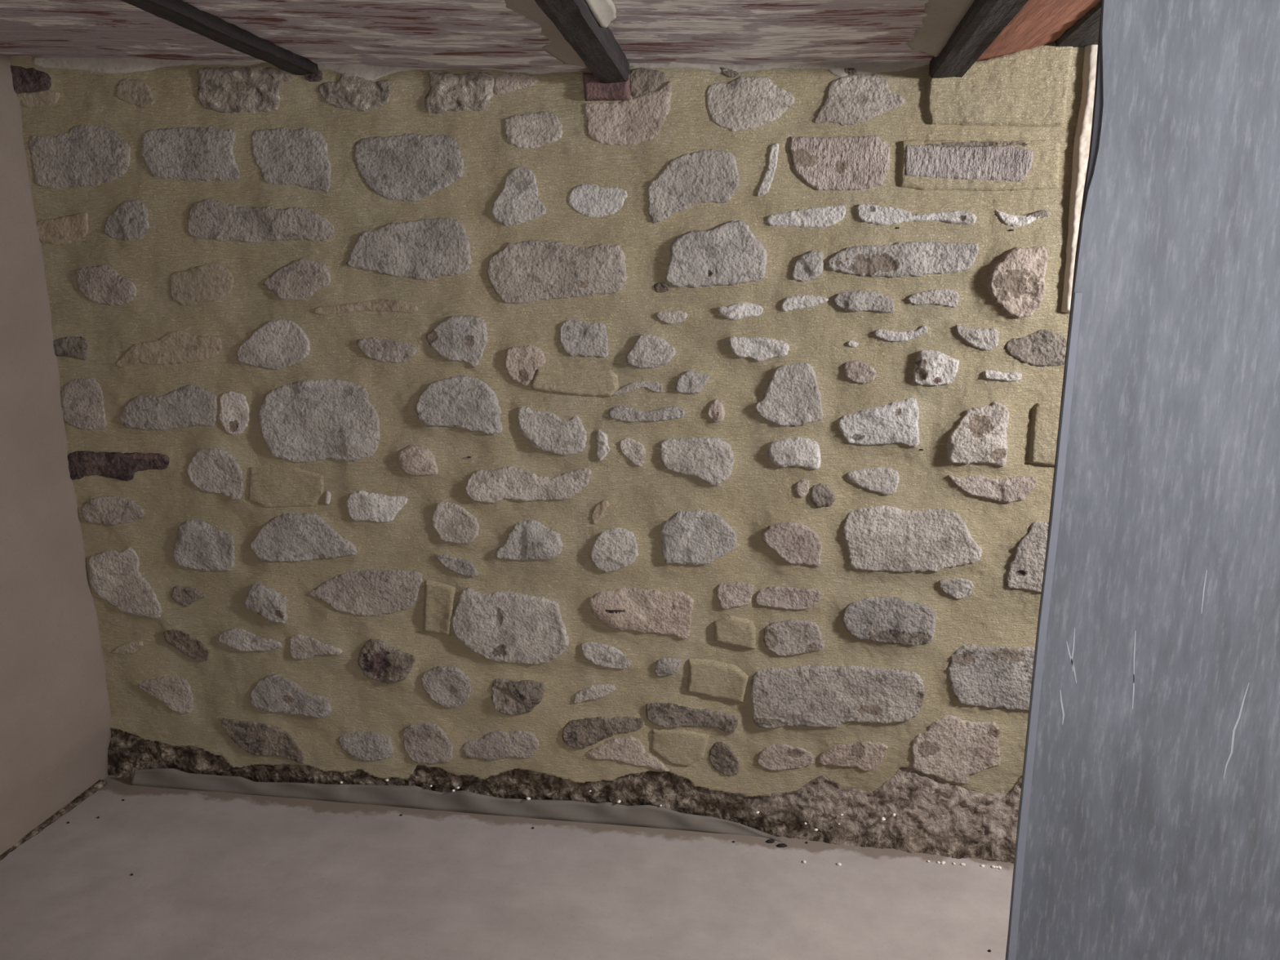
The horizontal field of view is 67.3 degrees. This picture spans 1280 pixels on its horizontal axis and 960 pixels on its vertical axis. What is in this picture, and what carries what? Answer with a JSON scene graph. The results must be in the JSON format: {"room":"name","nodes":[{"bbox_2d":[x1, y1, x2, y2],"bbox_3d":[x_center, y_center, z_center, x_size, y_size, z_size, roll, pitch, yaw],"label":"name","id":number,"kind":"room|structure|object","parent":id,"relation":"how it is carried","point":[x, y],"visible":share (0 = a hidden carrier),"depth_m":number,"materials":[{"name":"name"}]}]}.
{"room":"basement","nodes":[
{"label":"basement","id":0,"kind":"room"},
{"bbox_2d":[0,53,111,855],"bbox_3d":[-2.067,0.279,0.799,0.177,2.362,4.238,2,13,9],"label":"wall","id":1,"kind":"structure","parent":0,"point":[55,733],"depth_m":2.70,"materials":[{"name":"beige paint"}]},
{"bbox_2d":[0,776,1013,959],"bbox_3d":[-0.189,1.472,0.790,5.300,0.007,4.220,2,13,8],"label":"floor","id":2,"kind":"structure","parent":0,"point":[216,875],"depth_m":2.50,"materials":[{"name":"concrete"}]},
{"bbox_2d":[0,779,107,860],"bbox_3d":[-1.821,1.081,2.466,0.049,0.012,1.195,3,13,12],"label":"dirt seam","id":3,"kind":"object","parent":2,"relation":"on","point":[100,784],"visible":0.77,"depth_m":2.86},
{"bbox_2d":[130,768,782,842],"bbox_3d":[-0.597,0.957,2.881,2.030,0.076,0.030,2,13,8],"label":"strip","id":4,"kind":"object","parent":2,"relation":"on","point":[415,797],"visible":1,"depth_m":2.88,"materials":[{"name":"grey concrete"}]},
{"bbox_2d":[107,726,1022,863],"bbox_3d":[0.422,0.916,2.724,4.380,0.259,0.117,2,13,8],"label":"footing","id":5,"kind":"object","parent":2,"relation":"on","point":[934,815],"visible":0.52,"depth_m":2.75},
{"bbox_2d":[766,839,774,843],"bbox_3d":[0.371,1.025,2.727,0.023,0.010,0.012,2,13,8],"label":"chip","id":6,"kind":"object","parent":2,"relation":"on","point":[769,841],"visible":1,"depth_m":2.72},
{"bbox_2d":[777,843,786,847],"bbox_3d":[0.400,1.030,2.707,0.029,0.010,0.014,-2,13,-7],"label":"chip","id":7,"kind":"object","parent":2,"relation":"on","point":[780,845],"visible":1,"depth_m":2.70,"materials":[{"name":"black stone"}]},
{"bbox_2d":[1004,0,1279,959],"bbox_3d":[0.994,0.332,1.232,0.952,2.017,0.016,2,13,8],"label":"panel","id":8,"kind":"object","parent":2,"relation":"on","point":[1148,824],"visible":1,"depth_m":1.21,"materials":[{"name":"grey metal"}]},
{"bbox_2d":[10,46,1084,796],"bbox_3d":[0.176,-0.139,2.677,5.000,2.376,0.322,2,13,8],"label":"wall","id":9,"kind":"structure","parent":0,"point":[758,494],"depth_m":2.58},
{"bbox_2d":[9,65,51,93],"bbox_3d":[-1.669,-1.087,2.597,0.195,0.100,0.051,2,13,8],"label":"rubble patch","id":10,"kind":"object","parent":9,"relation":"attached to","point":[29,80],"visible":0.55,"depth_m":2.58,"materials":[{"name":"brown stone"}]},
{"bbox_2d":[67,450,169,481],"bbox_3d":[-1.524,-0.043,2.818,0.345,0.102,0.044,2,13,8],"label":"brick","id":11,"kind":"object","parent":9,"relation":"attached to","point":[121,466],"visible":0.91,"depth_m":2.80,"materials":[{"name":"brown stone"}]},
{"bbox_2d":[33,57,260,73],"bbox_3d":[-1.298,-1.103,2.542,0.669,0.062,0.046,2,13,8],"label":"trim","id":12,"kind":"structure","parent":9,"relation":"attached to","point":[101,65],"depth_m":2.54,"materials":[{"name":"grey paint"}]},
{"bbox_2d":[196,65,293,113],"bbox_3d":[-1.026,-1.019,2.519,0.292,0.126,0.049,2,13,8],"label":"stone","id":13,"kind":"object","parent":9,"relation":"attached to","point":[226,89],"visible":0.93,"depth_m":2.50,"materials":[{"name":"grey stone"}]},
{"bbox_2d":[248,466,324,507],"bbox_3d":[-1.010,0.020,2.755,0.242,0.130,0.048,2,13,8],"label":"block","id":14,"kind":"object","parent":9,"relation":"attached to","point":[269,486],"visible":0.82,"depth_m":2.73,"materials":[{"name":"beige stone"}]},
{"bbox_2d":[304,70,322,81],"bbox_3d":[-0.840,-1.045,2.489,0.062,0.040,0.042,2,13,8],"label":"rubble patch","id":15,"kind":"object","parent":9,"relation":"attached to","point":[317,77],"visible":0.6,"depth_m":2.47,"materials":[{"name":"stone"}]},
{"bbox_2d":[324,490,330,504],"bbox_3d":[-0.883,0.046,2.741,0.028,0.048,0.050,2,13,8],"label":"stone","id":16,"kind":"object","parent":9,"relation":"attached to","point":[327,500],"depth_m":2.72,"materials":[{"name":"grey stone"}]},
{"bbox_2d":[318,72,391,111],"bbox_3d":[-0.731,-1.001,2.482,0.206,0.106,0.045,2,13,8],"label":"rubble patch","id":17,"kind":"object","parent":9,"relation":"attached to","point":[355,93],"visible":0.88,"depth_m":2.46,"materials":[{"name":"grey stone"}]},
{"bbox_2d":[423,580,455,635],"bbox_3d":[-0.576,0.367,2.770,0.116,0.174,0.050,2,13,8],"label":"block","id":18,"kind":"object","parent":9,"relation":"attached to","point":[440,597],"visible":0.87,"depth_m":2.75,"materials":[{"name":"beige stone"}]},
{"bbox_2d":[317,64,582,79],"bbox_3d":[-0.514,-1.050,2.441,0.768,0.069,0.042,2,13,8],"label":"trim","id":19,"kind":"structure","parent":9,"relation":"attached to","point":[366,72],"depth_m":2.45,"materials":[{"name":"grey paint"}]},
{"bbox_2d":[424,70,494,114],"bbox_3d":[-0.456,-0.985,2.444,0.198,0.113,0.049,2,13,8],"label":"rubble patch","id":20,"kind":"object","parent":9,"relation":"attached to","point":[468,91],"visible":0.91,"depth_m":2.43,"materials":[{"name":"grey stone"}]},
{"bbox_2d":[16,67,1066,783],"bbox_3d":[-0.314,-0.070,2.619,2.834,1.980,0.074,2,13,8],"label":"stones","id":21,"kind":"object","parent":9,"relation":"attached to","point":[804,695],"depth_m":2.58},
{"bbox_2d":[530,367,618,396],"bbox_3d":[-0.172,-0.262,2.564,0.247,0.084,0.055,2,13,8],"label":"block","id":22,"kind":"object","parent":9,"relation":"attached to","point":[582,382],"visible":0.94,"depth_m":2.54,"materials":[{"name":"beige stone"}]},
{"bbox_2d":[595,429,609,460],"bbox_3d":[-0.096,-0.097,2.590,0.047,0.094,0.057,2,13,8],"label":"stone","id":23,"kind":"object","parent":9,"relation":"attached to","point":[602,447],"depth_m":2.57,"materials":[{"name":"grey stone"}]},
{"bbox_2d":[582,72,630,101],"bbox_3d":[-0.081,-0.974,2.383,0.128,0.076,0.063,2,13,8],"label":"brick","id":24,"kind":"object","parent":9,"relation":"attached to","point":[594,91],"visible":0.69,"depth_m":2.36,"materials":[{"name":"brick"}]},
{"bbox_2d":[608,405,685,422],"bbox_3d":[0.021,-0.178,2.554,0.215,0.055,0.056,2,13,8],"label":"stone","id":25,"kind":"object","parent":9,"relation":"attached to","point":[622,413],"depth_m":2.53,"materials":[{"name":"stone"}]},
{"bbox_2d":[651,728,709,766],"bbox_3d":[0.115,0.763,2.760,0.176,0.127,0.047,2,13,8],"label":"block","id":26,"kind":"object","parent":9,"relation":"attached to","point":[685,748],"visible":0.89,"depth_m":2.74,"materials":[{"name":"beige stone"}]},
{"bbox_2d":[706,399,724,422],"bbox_3d":[0.201,-0.184,2.526,0.057,0.073,0.058,2,13,8],"label":"stone","id":27,"kind":"object","parent":9,"relation":"attached to","point":[716,411],"depth_m":2.50,"materials":[{"name":"stone"}]},
{"bbox_2d":[686,658,748,702],"bbox_3d":[0.218,0.559,2.696,0.181,0.131,0.053,2,13,8],"label":"block","id":28,"kind":"object","parent":9,"relation":"attached to","point":[710,677],"visible":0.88,"depth_m":2.67,"materials":[{"name":"beige stone"}]},
{"bbox_2d":[713,615,755,648],"bbox_3d":[0.261,0.416,2.656,0.127,0.101,0.053,2,13,8],"label":"block","id":29,"kind":"object","parent":9,"relation":"attached to","point":[731,629],"visible":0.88,"depth_m":2.63,"materials":[{"name":"beige stone"}]},
{"bbox_2d":[653,282,828,324],"bbox_3d":[0.256,-0.452,2.455,0.454,0.116,0.059,2,13,8],"label":"stones","id":30,"kind":"object","parent":9,"relation":"attached to","point":[736,311],"depth_m":2.44},
{"bbox_2d":[629,62,929,76],"bbox_3d":[0.347,-0.999,2.322,0.775,0.075,0.048,2,13,8],"label":"trim","id":31,"kind":"structure","parent":9,"relation":"attached to","point":[868,68],"depth_m":2.29,"materials":[{"name":"grey paint"}]},
{"bbox_2d":[720,66,857,77],"bbox_3d":[0.356,-0.987,2.325,0.342,0.037,0.046,2,13,8],"label":"stones","id":32,"kind":"object","parent":9,"relation":"attached to","point":[730,73],"depth_m":2.32},
{"bbox_2d":[795,479,809,497],"bbox_3d":[0.429,0.019,2.540,0.049,0.061,0.055,2,13,8],"label":"stone","id":33,"kind":"object","parent":9,"relation":"attached to","point":[802,486],"depth_m":2.52,"materials":[{"name":"grey stone"}]},
{"bbox_2d":[847,340,858,347],"bbox_3d":[0.540,-0.347,2.445,0.039,0.026,0.046,2,13,8],"label":"stone","id":34,"kind":"object","parent":9,"relation":"attached to","point":[851,343],"depth_m":2.42,"materials":[{"name":"white stone"}]},
{"bbox_2d":[899,139,1060,191],"bbox_3d":[0.815,-0.757,2.310,0.380,0.131,0.047,2,13,8],"label":"block","id":35,"kind":"object","parent":9,"relation":"attached to","point":[1043,174],"visible":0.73,"depth_m":2.29,"materials":[{"name":"stone"}]},
{"bbox_2d":[925,41,1072,127],"bbox_3d":[0.840,-0.933,2.262,0.331,0.209,0.054,2,13,8],"label":"block","id":36,"kind":"object","parent":9,"relation":"attached to","point":[1028,87],"visible":0.83,"depth_m":2.25,"materials":[{"name":"beige stone"}]},
{"bbox_2d":[982,369,1022,381],"bbox_3d":[0.906,-0.263,2.409,0.103,0.036,0.049,2,13,8],"label":"stone","id":37,"kind":"object","parent":9,"relation":"attached to","point":[988,374],"depth_m":2.39,"materials":[{"name":"white stone"}]},
{"bbox_2d":[1028,400,1061,466],"bbox_3d":[1.035,-0.120,2.418,0.110,0.181,0.057,2,13,8],"label":"block","id":38,"kind":"object","parent":9,"relation":"attached to","point":[1045,415],"visible":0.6,"depth_m":2.40,"materials":[{"name":"beige stone"}]},
{"bbox_2d":[1061,44,1097,313],"bbox_3d":[1.046,-0.719,2.278,0.057,0.647,0.059,2,13,8],"label":"strip","id":39,"kind":"object","parent":9,"relation":"attached to","point":[1083,129],"visible":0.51,"depth_m":2.25,"materials":[{"name":"beige paint"}]},
{"bbox_2d":[0,0,1100,70],"bbox_3d":[-0.213,-0.623,0.315,5.254,0.175,4.233,2,13,8],"label":"ceiling","id":40,"kind":"structure","parent":0,"point":[456,34],"depth_m":2.04,"materials":[{"name":"wood"}]},
{"bbox_2d":[120,0,318,75],"bbox_3d":[-1.052,-0.612,0.481,0.071,0.052,4.105,1,13,5],"label":"joist","id":41,"kind":"object","parent":40,"relation":"attached to","point":[179,12],"visible":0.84,"depth_m":2.05,"materials":[{"name":"black wood"}]},
{"bbox_2d":[504,0,629,83],"bbox_3d":[-0.298,-0.552,0.383,0.208,0.062,4.103,1,13,6],"label":"joist","id":42,"kind":"object","parent":40,"relation":"attached to","point":[580,34],"visible":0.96,"depth_m":1.88,"materials":[{"name":"grey paint"}]},
{"bbox_2d":[906,0,1028,78],"bbox_3d":[0.384,-0.522,0.290,0.175,0.057,4.102,2,13,8],"label":"joist","id":43,"kind":"object","parent":40,"relation":"attached to","point":[957,33],"visible":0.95,"depth_m":1.85,"materials":[{"name":"grey paint"}]},
{"bbox_2d":[1054,0,1102,47],"bbox_3d":[0.640,-0.570,0.242,0.113,0.052,4.103,2,13,10],"label":"joist","id":44,"kind":"object","parent":40,"relation":"attached to","point":[1085,32],"visible":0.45,"depth_m":2.07,"materials":[{"name":"brown wood"}]}
]}

